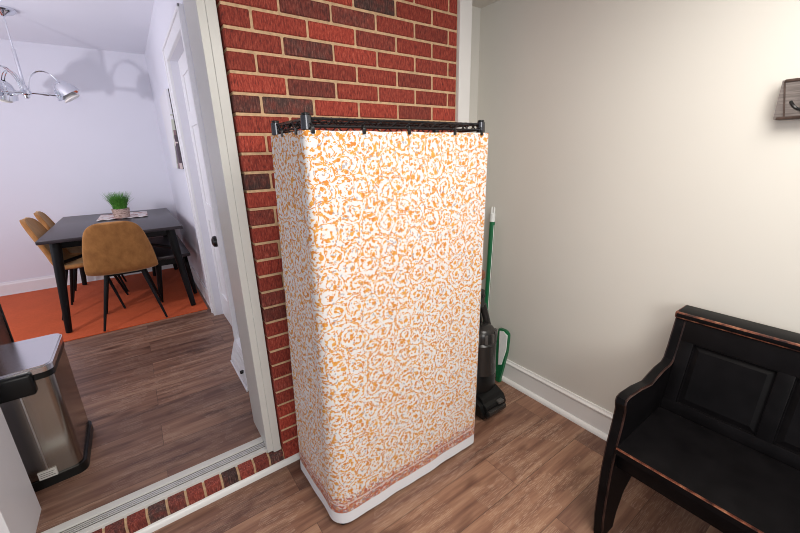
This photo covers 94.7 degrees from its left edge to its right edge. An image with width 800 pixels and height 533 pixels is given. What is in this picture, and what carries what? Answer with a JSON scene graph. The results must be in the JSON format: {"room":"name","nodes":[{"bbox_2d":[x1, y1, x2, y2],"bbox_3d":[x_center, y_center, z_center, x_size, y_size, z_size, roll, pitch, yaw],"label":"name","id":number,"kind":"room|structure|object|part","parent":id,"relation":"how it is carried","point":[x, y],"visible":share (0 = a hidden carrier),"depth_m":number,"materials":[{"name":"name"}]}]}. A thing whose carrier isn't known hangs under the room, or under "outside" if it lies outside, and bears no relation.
{"room":"mudroom","nodes":[
{"label":"mudroom","id":0,"kind":"room"},
{"bbox_2d":[0,0,153,53],"bbox_3d":[-3.046,-1.679,1.811,3.400,0.080,3.650,-13,20,-34],"label":"ceiling","id":1,"kind":"structure","parent":0,"point":[109,25],"depth_m":3.07,"materials":[{"name":"paint"}]},
{"bbox_2d":[0,5,79,102],"bbox_3d":[-2.927,-1.622,2.851,0.604,0.636,0.555,-13,20,-34],"label":"chandelier","id":2,"kind":"object","parent":1,"relation":"hanging from","point":[63,90],"visible":1,"depth_m":2.91,"materials":[{"name":"silver metal"}]},
{"bbox_3d":[-2.984,-1.321,2.650,0.174,0.157,0.174,-13,20,-34],"label":"lamp shade","id":3,"kind":"part","parent":2,"relation":"part of","materials":[{"name":"silver metal"}]},
{"bbox_3d":[-3.196,-1.408,2.955,0.175,0.157,0.174,-13,20,-34],"label":"lamp shade","id":4,"kind":"part","parent":2,"relation":"part of","materials":[{"name":"silver metal"}]},
{"bbox_3d":[-2.966,-1.405,2.763,0.028,0.188,0.206,1,17,8],"label":"arm","id":5,"kind":"part","parent":2,"relation":"part of","materials":[{"name":"silver metal"}]},
{"bbox_3d":[-3.067,-1.447,2.909,0.206,0.188,0.028,3,17,14],"label":"arm","id":6,"kind":"part","parent":2,"relation":"part of","materials":[{"name":"silver metal"}]},
{"bbox_3d":[-2.953,-1.635,2.820,0.021,0.495,0.021,-13,20,-34],"label":"rod","id":7,"kind":"part","parent":2,"relation":"part of","materials":[{"name":"silver metal"}]},
{"bbox_3d":[-2.849,-1.464,2.947,0.206,0.188,0.028,-13,20,-34],"label":"arm","id":8,"kind":"part","parent":2,"relation":"part of","materials":[{"name":"silver metal"}]},
{"bbox_3d":[-2.742,-1.443,3.033,0.171,0.157,0.184,-13,20,-34],"label":"lamp shade","id":9,"kind":"part","parent":2,"relation":"part of","materials":[{"name":"silver metal"}]},
{"bbox_2d":[0,39,181,282],"bbox_3d":[-4.051,-0.887,3.557,3.400,2.600,0.100,-13,20,-34],"label":"wall","id":10,"kind":"structure","parent":0,"point":[57,158],"depth_m":3.85,"materials":[{"name":"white paint"}]},
{"bbox_2d":[0,264,173,295],"bbox_3d":[-4.049,0.231,3.801,3.250,0.140,0.018,-13,20,-34],"label":"baseboard","id":11,"kind":"structure","parent":10,"relation":"attached to","point":[39,283],"depth_m":3.92,"materials":[{"name":"white paint"}]},
{"bbox_2d":[111,207,129,217],"bbox_3d":[-2.782,-0.536,3.677,0.150,0.088,0.150,-13,20,-34],"label":"pot","id":12,"kind":"object","parent":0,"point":[118,212],"depth_m":3.63,"materials":[{"name":"beige wicker"}]},
{"bbox_2d":[35,281,263,532],"bbox_3d":[-2.933,0.728,2.415,3.340,0.060,3.705,-13,20,-34],"label":"floor","id":13,"kind":"structure","parent":0,"point":[162,399],"depth_m":2.03,"materials":[{"name":"brown wood"}]},
{"bbox_2d":[0,304,13,344],"bbox_3d":[-2.123,0.465,1.567,0.675,0.895,0.240,-13,20,-34],"label":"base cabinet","id":14,"kind":"object","parent":13,"relation":"on","point":[6,337],"visible":0.02,"depth_m":1.77,"materials":[{"name":"black wood"}]},
{"bbox_2d":[0,333,93,491],"bbox_3d":[-1.660,0.651,1.534,0.474,0.535,0.406,-13,20,-34],"label":"trash can","id":15,"kind":"object","parent":13,"relation":"on","point":[41,404],"visible":0.88,"depth_m":1.52,"materials":[{"name":"metal"}]},
{"bbox_3d":[-1.576,0.487,1.348,0.353,0.093,0.040,-13,20,-34],"label":"lid handle","id":16,"kind":"part","parent":15,"relation":"part of","materials":[{"name":"black plastic"}]},
{"bbox_3d":[-1.677,0.405,1.474,0.467,0.028,0.367,-13,20,-34],"label":"lid","id":17,"kind":"part","parent":15,"relation":"part of","materials":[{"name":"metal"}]},
{"bbox_2d":[0,268,207,341],"bbox_3d":[-3.202,0.413,3.355,2.362,0.008,1.735,-13,20,-34],"label":"rug","id":18,"kind":"object","parent":13,"relation":"on","point":[38,313],"visible":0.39,"depth_m":3.41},
{"bbox_2d":[19,217,128,319],"bbox_3d":[-2.860,-0.030,3.284,0.549,0.862,0.476,-12,20,-31],"label":"dining chair","id":19,"kind":"object","parent":18,"relation":"on","point":[34,228],"visible":0.52,"depth_m":3.14,"materials":[{"name":"brown leather"}]},
{"bbox_3d":[-2.870,0.234,3.153,0.030,0.432,0.159,4,18,17],"label":"leg","id":20,"kind":"part","parent":19,"relation":"part of","materials":[{"name":"black paint"}]},
{"bbox_3d":[-3.045,0.160,3.415,0.159,0.432,0.030,1,17,7],"label":"leg","id":21,"kind":"part","parent":19,"relation":"part of","materials":[{"name":"black paint"}]},
{"bbox_3d":[-2.592,0.176,3.322,0.163,0.432,0.030,0,17,6],"label":"leg","id":22,"kind":"part","parent":19,"relation":"part of","materials":[{"name":"black paint"}]},
{"bbox_3d":[-2.767,0.101,3.584,0.030,0.432,0.163,4,18,18],"label":"leg","id":23,"kind":"part","parent":19,"relation":"part of","materials":[{"name":"black paint"}]},
{"bbox_2d":[33,211,128,301],"bbox_3d":[-3.158,-0.146,3.691,0.549,0.862,0.476,-14,21,-35],"label":"dining chair","id":24,"kind":"object","parent":18,"relation":"on","point":[40,216],"visible":0.3,"depth_m":3.55,"materials":[{"name":"brown leather"}]},
{"bbox_3d":[-3.151,0.118,3.559,0.030,0.432,0.159,2,17,12],"label":"leg","id":25,"kind":"part","parent":24,"relation":"part of","materials":[{"name":"black paint"}]},
{"bbox_3d":[-3.349,0.049,3.805,0.159,0.432,0.030,-1,17,3],"label":"leg","id":26,"kind":"part","parent":24,"relation":"part of","materials":[{"name":"black paint"}]},
{"bbox_3d":[-2.890,0.054,3.749,0.128,0.432,0.115,-14,21,-35],"label":"leg","id":27,"kind":"part","parent":24,"relation":"part of","materials":[{"name":"black paint"}]},
{"bbox_2d":[35,208,195,332],"bbox_3d":[-2.704,-0.081,3.638,0.940,0.745,1.555,-13,20,-34],"label":"dining table","id":28,"kind":"object","parent":18,"relation":"on","point":[67,232],"visible":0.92,"depth_m":3.18,"materials":[{"name":"black paint"}]},
{"bbox_3d":[-2.613,0.166,2.862,0.070,0.720,0.139,3,18,16],"label":"leg","id":29,"kind":"part","parent":28,"relation":"part of","materials":[{"name":"black paint"}]},
{"bbox_3d":[-3.439,-0.147,3.964,0.131,0.719,0.070,-8,18,-22],"label":"leg","id":30,"kind":"part","parent":28,"relation":"part of","materials":[{"name":"black paint"}]},
{"bbox_2d":[97,211,147,220],"bbox_3d":[-2.857,-0.526,3.809,0.425,0.013,0.460,-13,20,-34],"label":"mat","id":31,"kind":"object","parent":28,"relation":"on","point":[141,213],"visible":0.8,"depth_m":3.80,"materials":[{"name":"fabric"}]},
{"bbox_2d":[100,191,131,217],"bbox_3d":[-2.781,-0.615,3.650,0.272,0.255,0.272,-13,20,-34],"label":"potted grass","id":32,"kind":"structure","parent":31,"relation":"on","point":[119,204],"depth_m":3.62,"materials":[{"name":"green plant"}]},
{"bbox_3d":[-1.968,0.013,3.309,0.115,0.719,0.102,-13,20,-34],"label":"leg","id":33,"kind":"part","parent":28,"relation":"part of","materials":[{"name":"black paint"}]},
{"bbox_2d":[82,221,167,330],"bbox_3d":[-2.283,0.025,3.052,0.476,0.862,0.549,-13,20,-34],"label":"dining chair","id":34,"kind":"object","parent":18,"relation":"on","point":[114,248],"visible":1,"depth_m":2.84,"materials":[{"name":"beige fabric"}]},
{"bbox_3d":[-2.337,0.288,2.930,0.030,0.432,0.159,0,17,5],"label":"leg","id":35,"kind":"part","parent":34,"relation":"part of","materials":[{"name":"black paint"}]},
{"bbox_3d":[-2.531,0.215,3.188,0.163,0.432,0.030,3,18,15],"label":"leg","id":36,"kind":"part","parent":34,"relation":"part of","materials":[{"name":"black paint"}]},
{"bbox_3d":[-2.307,0.028,3.089,0.260,0.016,0.250,-13,20,-34],"label":"seat frame","id":37,"kind":"part","parent":34,"relation":"part of","materials":[{"name":"black paint"}]},
{"bbox_3d":[-2.075,0.226,3.112,0.115,0.432,0.123,-13,20,-34],"label":"leg","id":38,"kind":"part","parent":34,"relation":"part of","materials":[{"name":"black paint"}]},
{"bbox_3d":[-2.268,0.154,3.368,0.030,0.432,0.163,0,17,3],"label":"leg","id":39,"kind":"part","parent":34,"relation":"part of","materials":[{"name":"black paint"}]},
{"bbox_2d":[148,235,197,300],"bbox_3d":[-2.450,-0.014,3.920,0.330,0.440,1.110,-13,20,-34],"label":"bench","id":40,"kind":"object","parent":18,"relation":"on","point":[165,256],"visible":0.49,"depth_m":3.55,"materials":[{"name":"black paint"}]},
{"bbox_3d":[-2.269,0.128,3.483,0.102,0.414,0.054,1,17,9],"label":"leg","id":41,"kind":"part","parent":40,"relation":"part of","materials":[{"name":"black paint"}]},
{"bbox_3d":[-2.455,-0.210,3.861,0.320,0.030,1.110,-13,20,-34],"label":"seat","id":42,"kind":"part","parent":40,"relation":"part of","materials":[{"name":"black wood"}]},
{"bbox_3d":[-2.071,0.081,3.618,0.054,0.414,0.102,1,17,10],"label":"leg","id":43,"kind":"part","parent":40,"relation":"part of","materials":[{"name":"black paint"}]},
{"bbox_2d":[230,338,248,391],"bbox_3d":[-0.981,0.598,2.295,0.076,0.160,0.417,-13,20,-34],"label":"floor vent","id":44,"kind":"object","parent":13,"relation":"in","point":[237,361],"visible":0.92,"depth_m":2.31,"materials":[{"name":"white metal"}]},
{"bbox_2d":[232,347,245,381],"bbox_3d":[-0.997,0.595,2.289,0.028,0.080,0.355,-13,20,-34],"label":"grille","id":45,"kind":"object","parent":44,"relation":"attached to","point":[237,357],"depth_m":2.30,"materials":[{"name":"white metal"}]},
{"bbox_2d":[92,447,283,532],"bbox_3d":[-0.913,0.968,1.513,0.870,0.083,0.061,-13,20,-34],"label":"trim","id":46,"kind":"structure","parent":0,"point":[138,520],"depth_m":1.52,"materials":[{"name":"red brick"}]},
{"bbox_2d":[144,0,239,337],"bbox_3d":[-1.674,-0.732,3.016,0.100,2.500,3.590,-13,20,-34],"label":"wall","id":47,"kind":"structure","parent":0,"point":[163,10],"depth_m":3.12,"materials":[{"name":"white paint"}]},
{"bbox_2d":[160,89,183,168],"bbox_3d":[-2.039,-1.195,3.280,0.024,0.624,0.629,-13,20,-34],"label":"wall picture","id":48,"kind":"object","parent":47,"relation":"attached to","point":[165,101],"visible":1,"depth_m":3.14,"materials":[{"name":"fabric"}]},
{"bbox_3d":[-2.032,-1.197,3.285,0.005,0.624,0.629,-13,20,-34],"label":"frame","id":49,"kind":"part","parent":48,"relation":"part of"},
{"bbox_2d":[189,262,210,308],"bbox_3d":[-2.191,0.133,3.964,0.018,0.140,1.850,-13,20,-34],"label":"baseboard","id":50,"kind":"structure","parent":47,"relation":"attached to","point":[199,283],"depth_m":3.72,"materials":[{"name":"white paint"}]},
{"bbox_2d":[162,3,238,338],"bbox_3d":[-1.389,-0.471,2.573,0.030,2.065,0.990,-13,20,-34],"label":"trim","id":51,"kind":"structure","parent":47,"relation":"attached to","point":[177,28],"depth_m":2.30,"materials":[{"name":"white paint"}]},
{"bbox_2d":[178,52,231,325],"bbox_3d":[-1.352,-0.439,2.610,0.126,1.970,0.810,-13,20,-34],"label":"door","id":52,"kind":"structure","parent":47,"relation":"in","point":[182,61],"depth_m":2.77,"materials":[{"name":"white paint"}]},
{"bbox_3d":[-1.206,-0.167,2.450,0.083,0.165,0.076,-13,20,-34],"label":"knob","id":53,"kind":"part","parent":52,"relation":"part of","materials":[{"name":"black metal"}]},
{"bbox_2d":[216,0,456,458],"bbox_3d":[-0.172,-0.220,1.837,1.140,2.130,0.231,-13,20,-34],"label":"brick wall","id":54,"kind":"structure","parent":0,"point":[284,59],"depth_m":1.47,"materials":[{"name":"red brick"}]},
{"bbox_2d":[41,437,267,532],"bbox_3d":[-0.951,0.925,1.545,0.860,0.039,0.097,-13,20,-34],"label":"threshold","id":55,"kind":"structure","parent":54,"relation":"attached to","point":[98,518],"depth_m":1.51,"materials":[{"name":"metal"}]},
{"bbox_2d":[134,453,299,532],"bbox_3d":[-0.456,0.902,1.788,1.940,0.027,0.015,-13,20,-34],"label":"trim","id":56,"kind":"structure","parent":54,"relation":"attached to","point":[238,485],"depth_m":1.57,"materials":[{"name":"white wood"}]},
{"bbox_2d":[183,0,280,452],"bbox_3d":[-0.681,-0.145,1.515,0.062,2.050,0.254,-13,20,-34],"label":"trim","id":57,"kind":"structure","parent":54,"relation":"attached to","point":[202,21],"depth_m":1.41,"materials":[{"name":"white wood"}]},
{"bbox_2d":[455,0,471,132],"bbox_3d":[0.300,-0.308,2.094,0.080,2.125,0.142,-13,20,-34],"label":"trim","id":58,"kind":"structure","parent":54,"relation":"attached to","point":[464,7],"depth_m":1.81,"materials":[{"name":"white wood"}]},
{"bbox_2d":[152,377,722,532],"bbox_3d":[-0.197,1.400,0.276,3.960,0.060,2.900,-13,20,-34],"label":"floor","id":59,"kind":"structure","parent":0,"point":[527,467],"depth_m":1.55,"materials":[{"name":"brown wood"}]},
{"bbox_2d":[271,112,484,524],"bbox_3d":[-0.034,0.197,1.534,0.737,1.503,0.294,-13,20,-34],"label":"wire rack","id":60,"kind":"object","parent":59,"relation":"on","point":[305,119],"visible":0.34,"depth_m":1.22,"materials":[{"name":"black metal"}]},
{"bbox_3d":[-0.243,0.292,1.237,0.028,1.503,0.027,-13,20,-34],"label":"post","id":61,"kind":"part","parent":60,"relation":"part of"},
{"bbox_3d":[-0.052,-0.497,1.323,0.737,0.039,0.294,-13,20,-34],"label":"shelf frame","id":62,"kind":"part","parent":60,"relation":"part of","materials":[{"name":"black metal"}]},
{"bbox_2d":[271,130,488,523],"bbox_3d":[-0.053,0.209,1.549,0.774,1.441,0.374,-13,20,-34],"label":"curtain","id":63,"kind":"object","parent":60,"relation":"hanging from","point":[381,233],"visible":0.99,"depth_m":1.34,"materials":[{"name":"fabric"}]},
{"bbox_2d":[294,124,299,134],"bbox_3d":[-0.290,-0.389,1.042,0.017,0.030,0.011,-13,20,-34],"label":"clip","id":64,"kind":"object","parent":63,"relation":"attached to","point":[295,128],"visible":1,"depth_m":1.04,"materials":[{"name":"black metal"}]},
{"bbox_2d":[310,122,314,133],"bbox_3d":[-0.244,-0.383,1.018,0.011,0.030,0.017,-13,20,-34],"label":"clip","id":65,"kind":"object","parent":63,"relation":"attached to","point":[311,127],"visible":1,"depth_m":1.01,"materials":[{"name":"black metal"}]},
{"bbox_2d":[361,124,365,133],"bbox_3d":[-0.111,-0.414,1.108,0.011,0.030,0.017,-13,20,-34],"label":"clip","id":66,"kind":"object","parent":63,"relation":"attached to","point":[363,125],"visible":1,"depth_m":1.10,"materials":[{"name":"black metal"}]},
{"bbox_2d":[484,207,494,312],"bbox_3d":[0.500,0.174,2.280,0.092,1.085,0.140,-13,20,-34],"label":"mop","id":67,"kind":"object","parent":59,"relation":"on","point":[492,214],"visible":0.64,"depth_m":2.18,"materials":[{"name":"green plastic"}]},
{"bbox_2d":[475,269,505,419],"bbox_3d":[0.449,0.262,1.933,0.245,1.120,0.251,-13,20,-34],"label":"vacuum cleaner","id":68,"kind":"object","parent":59,"relation":"on","point":[490,399],"visible":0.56,"depth_m":1.96,"materials":[{"name":"black plastic"}]},
{"bbox_3d":[0.419,0.168,1.938,0.048,0.100,0.048,-13,20,-34],"label":"control panel","id":69,"kind":"part","parent":68,"relation":"part of","materials":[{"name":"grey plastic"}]},
{"bbox_2d":[496,328,509,381],"bbox_3d":[0.630,0.552,2.282,0.054,0.352,0.084,-13,20,-34],"label":"dustpan","id":70,"kind":"object","parent":59,"relation":"on","point":[503,337],"visible":1,"depth_m":2.25,"materials":[{"name":"green plastic"}]},
{"bbox_3d":[0.623,0.502,2.249,0.024,0.226,0.058,-13,20,-34],"label":"panel","id":71,"kind":"part","parent":70,"relation":"part of","materials":[{"name":"white plastic"}]},
{"bbox_2d":[593,305,799,532],"bbox_3d":[1.259,0.708,0.958,0.541,0.794,1.172,-13,20,-34],"label":"bench","id":72,"kind":"object","parent":59,"relation":"on","point":[712,428],"visible":1,"depth_m":1.22,"materials":[{"name":"black wood"}]},
{"bbox_3d":[0.928,0.585,1.401,0.541,0.790,0.036,-13,20,-34],"label":"panel","id":73,"kind":"part","parent":72,"relation":"part of","materials":[{"name":"black wood"}]},
{"bbox_3d":[1.188,0.703,0.902,0.365,0.024,1.098,-13,20,-34],"label":"seat","id":74,"kind":"part","parent":72,"relation":"part of","materials":[{"name":"black wood"}]},
{"bbox_3d":[1.128,0.422,1.285,0.062,0.210,0.216,-13,20,-34],"label":"panel","id":75,"kind":"part","parent":72,"relation":"part of","materials":[{"name":"black wood"}]},
{"bbox_3d":[1.365,0.492,0.974,0.125,0.346,1.098,-13,20,-34],"label":"backrest","id":76,"kind":"part","parent":72,"relation":"part of","materials":[{"name":"black wood"}]},
{"bbox_3d":[1.424,0.300,0.966,0.106,0.026,1.172,-13,20,-34],"label":"rail","id":77,"kind":"part","parent":72,"relation":"part of","materials":[{"name":"black wood"}]},
{"bbox_3d":[1.282,0.480,1.079,0.062,0.210,0.216,-13,20,-34],"label":"panel","id":78,"kind":"part","parent":72,"relation":"part of","materials":[{"name":"black wood"}]},
{"bbox_2d":[469,6,480,132],"bbox_3d":[0.341,-0.361,2.265,0.220,2.125,0.100,-13,20,-34],"label":"wall","id":79,"kind":"structure","parent":0,"point":[475,35],"depth_m":2.04,"materials":[{"name":"beige paint"}]},
{"bbox_2d":[472,0,498,7],"bbox_3d":[-0.249,-0.721,-0.283,4.060,0.075,3.030,-13,20,-34],"label":"ceiling","id":80,"kind":"structure","parent":0,"point":[476,3],"depth_m":1.91,"materials":[{"name":"paint"}]},
{"bbox_2d":[477,0,799,412],"bbox_3d":[1.355,-0.054,1.171,0.100,2.125,3.130,-13,20,-34],"label":"wall","id":81,"kind":"structure","parent":0,"point":[641,170],"depth_m":1.55,"materials":[{"name":"beige paint"}]},
{"bbox_2d":[494,359,612,440],"bbox_3d":[1.355,0.916,1.383,0.033,0.146,3.030,-13,20,-34],"label":"baseboard","id":82,"kind":"structure","parent":81,"relation":"attached to","point":[586,414],"depth_m":2.02,"materials":[{"name":"white wood"}]},
{"bbox_2d":[773,78,799,119],"bbox_3d":[1.421,-0.410,0.779,0.090,0.114,0.900,-13,20,-34],"label":"hook rack","id":83,"kind":"object","parent":81,"relation":"attached to","point":[788,103],"visible":1,"depth_m":1.11,"materials":[{"name":"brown wood"}]},
{"bbox_3d":[-2.059,0.219,0.565,1.705,2.125,0.250,-13,20,-34],"label":"wall","id":84,"kind":"structure","parent":0,"visible":0},
{"bbox_2d":[0,407,40,532],"bbox_3d":[-1.360,0.054,1.047,0.025,2.125,0.280,-13,20,-34],"label":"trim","id":85,"kind":"structure","parent":84,"relation":"attached to","point":[20,509],"depth_m":1.28,"materials":[{"name":"white paint"}]}
]}

